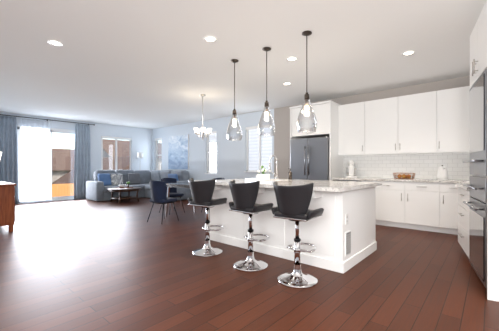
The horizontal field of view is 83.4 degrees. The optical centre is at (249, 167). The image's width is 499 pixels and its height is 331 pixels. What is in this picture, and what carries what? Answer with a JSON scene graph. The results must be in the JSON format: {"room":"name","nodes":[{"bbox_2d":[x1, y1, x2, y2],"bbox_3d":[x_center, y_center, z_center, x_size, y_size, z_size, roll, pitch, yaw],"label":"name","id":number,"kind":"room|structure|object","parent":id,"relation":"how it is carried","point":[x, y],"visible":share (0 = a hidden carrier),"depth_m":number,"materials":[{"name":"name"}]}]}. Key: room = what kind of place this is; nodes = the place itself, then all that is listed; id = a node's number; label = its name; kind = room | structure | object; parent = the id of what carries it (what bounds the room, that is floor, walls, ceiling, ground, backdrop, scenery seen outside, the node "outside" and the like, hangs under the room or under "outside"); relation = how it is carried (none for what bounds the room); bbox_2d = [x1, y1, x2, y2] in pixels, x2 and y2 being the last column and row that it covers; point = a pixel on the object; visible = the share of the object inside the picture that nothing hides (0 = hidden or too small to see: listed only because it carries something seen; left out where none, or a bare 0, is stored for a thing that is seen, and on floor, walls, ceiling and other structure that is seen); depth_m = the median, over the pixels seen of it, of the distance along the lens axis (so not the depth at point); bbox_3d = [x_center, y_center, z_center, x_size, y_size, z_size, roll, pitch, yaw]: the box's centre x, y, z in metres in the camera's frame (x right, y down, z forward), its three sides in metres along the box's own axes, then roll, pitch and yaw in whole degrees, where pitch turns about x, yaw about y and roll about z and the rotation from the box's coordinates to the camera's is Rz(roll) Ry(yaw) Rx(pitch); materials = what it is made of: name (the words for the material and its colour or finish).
{"room":"open-plan kitchen","nodes":[
{"label":"open-plan kitchen","id":0,"kind":"room"},
{"bbox_2d":[0,112,151,180],"bbox_3d":[-7.162,-0.255,8.599,0.160,2.750,9.320,0,0,41],"label":"wall","id":1,"kind":"structure","parent":0,"point":[141,140],"depth_m":10.65,"materials":[{"name":"white paint"}]},
{"bbox_2d":[17,125,75,203],"bbox_3d":[-6.596,-0.090,9.254,0.120,2.420,1.830,0,0,41],"label":"sliding glass door","id":2,"kind":"structure","parent":1,"relation":"in","point":[60,198],"depth_m":9.38,"materials":[{"name":"white"}]},
{"bbox_2d":[0,114,94,124],"bbox_3d":[-6.554,-1.545,9.092,0.134,0.060,2.828,0,0,41],"label":"curtain rod","id":3,"kind":"object","parent":1,"relation":"attached to","point":[47,119],"visible":0.92,"depth_m":9.04,"materials":[{"name":"black metal"}]},
{"bbox_2d":[0,115,17,203],"bbox_3d":[-7.193,-0.207,8.293,0.080,2.625,0.544,0,0,41],"label":"curtain","id":4,"kind":"object","parent":3,"relation":"hanging from","point":[9,151],"visible":0.67,"depth_m":8.35,"materials":[{"name":"blue fabric"}]},
{"bbox_2d":[19,119,51,203],"bbox_3d":[-6.744,-0.200,8.845,0.019,2.600,0.841,0,0,41],"label":"sheer curtain","id":5,"kind":"object","parent":3,"relation":"hanging from","point":[35,183],"visible":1,"depth_m":8.84,"materials":[{"name":"white fabric"}]},
{"bbox_2d":[74,124,90,198],"bbox_3d":[-5.860,-0.207,9.838,0.080,2.625,0.544,0,0,41],"label":"curtain","id":6,"kind":"object","parent":3,"relation":"hanging from","point":[82,167],"visible":0.96,"depth_m":9.83,"materials":[{"name":"blue fabric"}]},
{"bbox_2d":[101,136,131,170],"bbox_3d":[-5.155,-0.477,10.870,0.150,1.405,1.240,0,0,41],"label":"window","id":7,"kind":"structure","parent":1,"relation":"in","point":[115,146],"depth_m":10.87,"materials":[{"name":"white"}]},
{"bbox_2d":[137,152,142,157],"bbox_3d":[-4.452,0.249,11.386,0.260,1.740,0.260,0,0,41],"label":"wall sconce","id":8,"kind":"object","parent":1,"relation":"attached to","point":[139,154],"visible":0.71,"depth_m":11.28,"materials":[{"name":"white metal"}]},
{"bbox_2d":[0,0,485,128],"bbox_3d":[-1.423,-1.690,3.646,15.320,0.120,9.320,0,0,41],"label":"ceiling","id":9,"kind":"structure","parent":0,"point":[150,64],"depth_m":4.00,"materials":[{"name":"white paint"}]},
{"bbox_2d":[47,40,62,45],"bbox_3d":[-2.537,-1.625,3.656,0.170,0.010,0.170,0,0,41],"label":"recessed light","id":10,"kind":"object","parent":9,"relation":"in","point":[55,42],"visible":0.98,"depth_m":3.65,"materials":[{"name":"white"}]},
{"bbox_2d":[194,94,211,139],"bbox_3d":[-1.062,-1.127,6.307,0.391,1.004,0.404,0,0,41],"label":"chandelier","id":11,"kind":"object","parent":9,"relation":"hanging from","point":[203,129],"visible":1,"depth_m":6.28,"materials":[{"name":"silver metal"}]},
{"bbox_2d":[204,36,216,41],"bbox_3d":[-0.494,-1.625,3.544,0.170,0.010,0.170,0,0,41],"label":"recessed light","id":12,"kind":"object","parent":9,"relation":"in","point":[210,38],"visible":1,"depth_m":3.54,"materials":[{"name":"white"}]},
{"bbox_2d":[227,59,241,140],"bbox_3d":[-0.228,-1.022,4.266,0.244,1.214,0.244,0,0,41],"label":"pendant light","id":13,"kind":"object","parent":9,"relation":"hanging from","point":[234,113],"visible":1,"depth_m":4.24,"materials":[{"name":"clear glass"}]},
{"bbox_2d":[258,47,275,135],"bbox_3d":[0.236,-1.034,3.839,0.244,1.189,0.244,0,0,41],"label":"pendant light","id":14,"kind":"object","parent":9,"relation":"hanging from","point":[266,114],"visible":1,"depth_m":3.81,"materials":[{"name":"clear glass"}]},
{"bbox_2d":[286,56,297,60],"bbox_3d":[0.635,-1.625,4.194,0.170,0.010,0.170,0,0,41],"label":"recessed light","id":15,"kind":"object","parent":9,"relation":"in","point":[292,58],"visible":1,"depth_m":4.18,"materials":[{"name":"white"}]},
{"bbox_2d":[297,31,316,132],"bbox_3d":[0.694,-1.030,3.390,0.244,1.199,0.244,0,0,41],"label":"pendant light","id":16,"kind":"object","parent":9,"relation":"hanging from","point":[306,95],"visible":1,"depth_m":3.36,"materials":[{"name":"clear glass"}]},
{"bbox_2d":[402,50,414,55],"bbox_3d":[2.260,-1.625,3.980,0.170,0.010,0.170,0,0,41],"label":"recessed light","id":17,"kind":"object","parent":9,"relation":"in","point":[410,52],"visible":0.96,"depth_m":3.96,"materials":[{"name":"white"}]},
{"bbox_2d":[0,197,498,330],"bbox_3d":[-1.423,1.180,3.646,15.320,0.120,9.320,0,0,41],"label":"floor","id":18,"kind":"structure","parent":0,"point":[87,265],"depth_m":2.73,"materials":[{"name":"brown wood"}]},
{"bbox_2d":[0,152,15,231],"bbox_3d":[-4.691,0.410,5.141,1.240,1.420,0.474,0,0,41],"label":"sideboard","id":19,"kind":"object","parent":18,"relation":"on","point":[7,203],"visible":1,"depth_m":4.83,"materials":[{"name":"brown wood"}]},
{"bbox_2d":[107,182,140,202],"bbox_3d":[-4.100,0.800,9.193,1.030,0.661,1.030,0,0,41],"label":"coffee table","id":20,"kind":"object","parent":18,"relation":"on","point":[122,188],"visible":1,"depth_m":9.02,"materials":[{"name":"brown wood"}]},
{"bbox_2d":[86,170,191,201],"bbox_3d":[-3.805,0.602,9.823,2.777,1.037,2.640,0,0,41],"label":"sofa","id":21,"kind":"object","parent":18,"relation":"on","point":[99,185],"visible":0.67,"depth_m":9.91,"materials":[{"name":"grey fabric"}]},
{"bbox_2d":[147,180,178,221],"bbox_3d":[-1.804,0.691,5.799,0.444,0.862,0.503,0,0,31],"label":"dining chair","id":22,"kind":"object","parent":18,"relation":"on","point":[158,192],"visible":1,"depth_m":5.60,"materials":[{"name":"blue fabric"}]},
{"bbox_2d":[159,178,184,214],"bbox_3d":[-1.936,0.691,6.955,0.503,0.862,0.444,0,0,41],"label":"dining chair","id":23,"kind":"object","parent":18,"relation":"on","point":[173,193],"visible":0.5,"depth_m":7.04,"materials":[{"name":"blue fabric"}]},
{"bbox_2d":[165,180,209,220],"bbox_3d":[-1.078,0.704,6.189,1.550,0.829,0.900,0,0,41],"label":"dining table","id":24,"kind":"object","parent":18,"relation":"on","point":[181,185],"visible":0.29,"depth_m":6.29,"materials":[{"name":"silver metal"}]},
{"bbox_2d":[188,178,227,256],"bbox_3d":[-0.553,0.631,3.706,0.441,0.978,0.534,0,0,35],"label":"bar stool","id":25,"kind":"object","parent":18,"relation":"on","point":[202,192],"visible":1,"depth_m":3.56,"materials":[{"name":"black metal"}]},
{"bbox_2d":[229,180,272,271],"bbox_3d":[0.016,0.631,3.201,0.442,0.978,0.534,0,0,45],"label":"bar stool","id":26,"kind":"object","parent":18,"relation":"on","point":[244,196],"visible":0.98,"depth_m":3.06,"materials":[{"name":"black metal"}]},
{"bbox_2d":[210,183,376,273],"bbox_3d":[0.492,0.679,4.013,2.148,0.880,1.318,0,0,41],"label":"kitchen island","id":27,"kind":"object","parent":18,"relation":"on","point":[340,233],"depth_m":3.37,"materials":[{"name":"white wood"}]},
{"bbox_2d":[202,179,365,190],"bbox_3d":[0.284,0.220,3.764,2.250,0.040,0.790,0,0,41],"label":"island countertop","id":28,"kind":"structure","parent":27,"relation":"on","point":[263,182],"depth_m":3.32,"materials":[{"name":"white stone"}]},
{"bbox_2d":[286,179,381,186],"bbox_3d":[0.744,0.220,4.298,2.250,0.040,0.620,0,0,41],"label":"island countertop","id":29,"kind":"structure","parent":27,"relation":"on","point":[287,180],"depth_m":3.78,"materials":[{"name":"white stone"}]},
{"bbox_2d":[271,182,323,287],"bbox_3d":[0.478,0.631,2.789,0.441,0.978,0.534,0,0,38],"label":"bar stool","id":30,"kind":"object","parent":18,"relation":"on","point":[293,203],"visible":1,"depth_m":2.65,"materials":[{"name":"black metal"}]},
{"bbox_2d":[290,137,328,180],"bbox_3d":[1.523,0.230,6.478,0.936,1.780,0.821,0,0,41],"label":"fridge","id":31,"kind":"object","parent":18,"relation":"on","point":[309,158],"visible":0.35,"depth_m":6.18,"materials":[{"name":"grey metal"}]},
{"bbox_2d":[376,182,404,227],"bbox_3d":[2.735,0.690,5.585,0.778,0.860,0.622,0,0,41],"label":"base cabinet","id":32,"kind":"object","parent":18,"relation":"on","point":[390,196],"depth_m":5.26,"materials":[{"name":"white wood"}]},
{"bbox_2d":[405,182,436,231],"bbox_3d":[3.230,0.690,5.158,0.530,0.860,0.622,0,0,41],"label":"base cabinet","id":33,"kind":"object","parent":18,"relation":"on","point":[420,197],"depth_m":4.94,"materials":[{"name":"white wood"}]},
{"bbox_2d":[337,178,468,181],"bbox_3d":[2.859,0.240,5.466,2.335,0.040,0.642,0,0,41],"label":"countertop","id":34,"kind":"structure","parent":33,"relation":"on","point":[338,179],"depth_m":5.19,"materials":[{"name":"white stone"}]},
{"bbox_2d":[346,160,356,177],"bbox_3d":[2.203,0.027,6.053,0.238,0.382,0.385,0,0,21],"label":"stand mixer","id":35,"kind":"object","parent":34,"relation":"on","point":[351,171],"visible":1,"depth_m":5.90,"materials":[{"name":"white plastic"}]},
{"bbox_2d":[393,173,414,178],"bbox_3d":[2.979,0.161,5.394,0.344,0.114,0.226,0,0,41],"label":"wire basket","id":36,"kind":"object","parent":34,"relation":"on","point":[403,176],"visible":1,"depth_m":5.37,"materials":[{"name":"orange metal"}]},
{"bbox_2d":[437,165,447,179],"bbox_3d":[3.444,0.086,5.016,0.170,0.263,0.251,0,0,11],"label":"kettle","id":37,"kind":"object","parent":34,"relation":"on","point":[442,172],"visible":1,"depth_m":4.94,"materials":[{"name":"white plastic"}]},
{"bbox_2d":[437,182,468,234],"bbox_3d":[3.590,0.690,4.848,0.420,0.860,0.622,0,0,41],"label":"base cabinet","id":38,"kind":"object","parent":18,"relation":"on","point":[447,192],"depth_m":4.69,"materials":[{"name":"white wood"}]},
{"bbox_2d":[458,188,466,254],"bbox_3d":[2.911,0.690,3.310,0.620,0.860,0.877,0,0,30],"label":"base cabinet","id":39,"kind":"object","parent":18,"relation":"on","point":[462,196],"depth_m":3.50,"materials":[{"name":"white wood"}]},
{"bbox_2d":[455,184,466,191],"bbox_3d":[2.914,0.240,3.320,0.665,0.040,0.897,0,0,30],"label":"countertop","id":40,"kind":"structure","parent":39,"relation":"on","point":[464,186],"depth_m":3.37,"materials":[{"name":"white stone"}]},
{"bbox_2d":[469,86,471,183],"bbox_3d":[4.040,-0.130,4.435,0.798,2.500,0.659,0,0,41],"label":"tall cabinet","id":41,"kind":"object","parent":18,"relation":"on","point":[469,86],"depth_m":4.96,"materials":[{"name":"white wood"}]},
{"bbox_2d":[467,0,498,301],"bbox_3d":[2.505,-0.161,2.563,0.682,2.560,0.818,0,0,30],"label":"tall cabinet","id":42,"kind":"object","parent":18,"relation":"on","point":[478,218],"depth_m":2.43,"materials":[{"name":"white wood"}]},
{"bbox_2d":[152,76,469,180],"bbox_3d":[1.630,-0.255,7.061,15.160,2.750,0.160,0,0,41],"label":"wall","id":43,"kind":"structure","parent":0,"point":[231,159],"depth_m":8.60,"materials":[{"name":"white paint"}]},
{"bbox_2d":[155,138,161,169],"bbox_3d":[-3.772,-0.497,11.677,0.610,1.445,0.150,0,0,41],"label":"window","id":44,"kind":"structure","parent":43,"relation":"in","point":[157,150],"depth_m":11.79,"materials":[{"name":"white"}]},
{"bbox_2d":[168,134,188,168],"bbox_3d":[-2.724,-0.580,10.687,1.270,1.280,0.034,0,0,41],"label":"picture","id":45,"kind":"object","parent":43,"relation":"attached to","point":[178,151],"visible":1,"depth_m":10.64,"materials":[{"name":"blue"}]},
{"bbox_2d":[205,131,216,173],"bbox_3d":[-1.274,-0.497,9.521,0.610,1.445,0.150,0,0,41],"label":"window","id":46,"kind":"structure","parent":43,"relation":"in","point":[211,151],"depth_m":9.61,"materials":[{"name":"white"}]},
{"bbox_2d":[244,124,272,172],"bbox_3d":[0.278,-0.537,8.181,1.070,1.365,0.150,0,0,41],"label":"window","id":47,"kind":"structure","parent":43,"relation":"in","point":[248,129],"depth_m":8.25,"materials":[{"name":"white"}]},
{"bbox_2d":[289,102,340,137],"bbox_3d":[1.575,-1.070,6.538,0.960,0.700,0.696,0,0,41],"label":"upper cabinet","id":48,"kind":"object","parent":43,"relation":"attached to","point":[325,112],"depth_m":6.15,"materials":[{"name":"white wood"}]},
{"bbox_2d":[337,102,364,157],"bbox_3d":[2.295,-0.830,6.160,0.575,1.100,0.327,0,0,41],"label":"upper cabinet","id":49,"kind":"object","parent":43,"relation":"attached to","point":[350,117],"depth_m":6.03,"materials":[{"name":"white wood"}]},
{"bbox_2d":[365,97,396,153],"bbox_3d":[2.752,-0.830,5.766,0.630,1.100,0.327,0,0,41],"label":"upper cabinet","id":50,"kind":"object","parent":43,"relation":"attached to","point":[380,114],"depth_m":5.63,"materials":[{"name":"white wood"}]},
{"bbox_2d":[397,91,436,153],"bbox_3d":[3.228,-0.830,5.355,0.630,1.100,0.327,0,0,41],"label":"upper cabinet","id":51,"kind":"object","parent":43,"relation":"attached to","point":[423,137],"depth_m":5.22,"materials":[{"name":"white wood"}]},
{"bbox_2d":[437,86,468,153],"bbox_3d":[3.656,-0.830,4.986,0.500,1.100,0.327,0,0,41],"label":"upper cabinet","id":52,"kind":"object","parent":43,"relation":"attached to","point":[452,104],"depth_m":4.88,"materials":[{"name":"white wood"}]},
{"label":"outside","id":53,"kind":"structure","parent":0,"visible":0},
{"bbox_3d":[-11.730,2.920,18.487,140.000,0.200,120.000,0,0,41],"label":"ground","id":54,"kind":"structure","parent":53,"visible":0},
{"bbox_2d":[52,183,73,196],"bbox_3d":[-0.446,1.835,4.824,29.060,1.970,38.060,0,0,41],"label":"fence","id":55,"kind":"object","parent":54,"relation":"on","point":[64,191],"depth_m":15.53,"materials":[{"name":"orange wood"}]},
{"bbox_2d":[52,148,74,181],"bbox_3d":[-25.452,0.220,33.964,10.000,5.200,8.500,0,0,41],"label":"house","id":56,"kind":"structure","parent":54,"relation":"on","point":[62,163],"depth_m":33.04,"materials":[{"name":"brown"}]},
{"bbox_2d":[52,156,129,183],"bbox_3d":[-13.142,1.595,26.800,11.000,5.150,8.340,0,0,41],"label":"house","id":57,"kind":"structure","parent":54,"relation":"on","point":[63,179],"depth_m":25.38,"materials":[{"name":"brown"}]},
{"bbox_2d":[103,139,161,169],"bbox_3d":[-17.989,-0.630,43.375,11.000,6.900,11.500,0,0,41],"label":"house","id":58,"kind":"structure","parent":54,"relation":"on","point":[119,152],"depth_m":38.95,"materials":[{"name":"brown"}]},
{"bbox_2d":[209,127,271,171],"bbox_3d":[7.268,-1.930,15.629,20.300,9.500,10.300,0,0,41],"label":"house","id":59,"kind":"structure","parent":54,"relation":"on","point":[251,136],"depth_m":15.34,"materials":[{"name":"white"}]}
]}

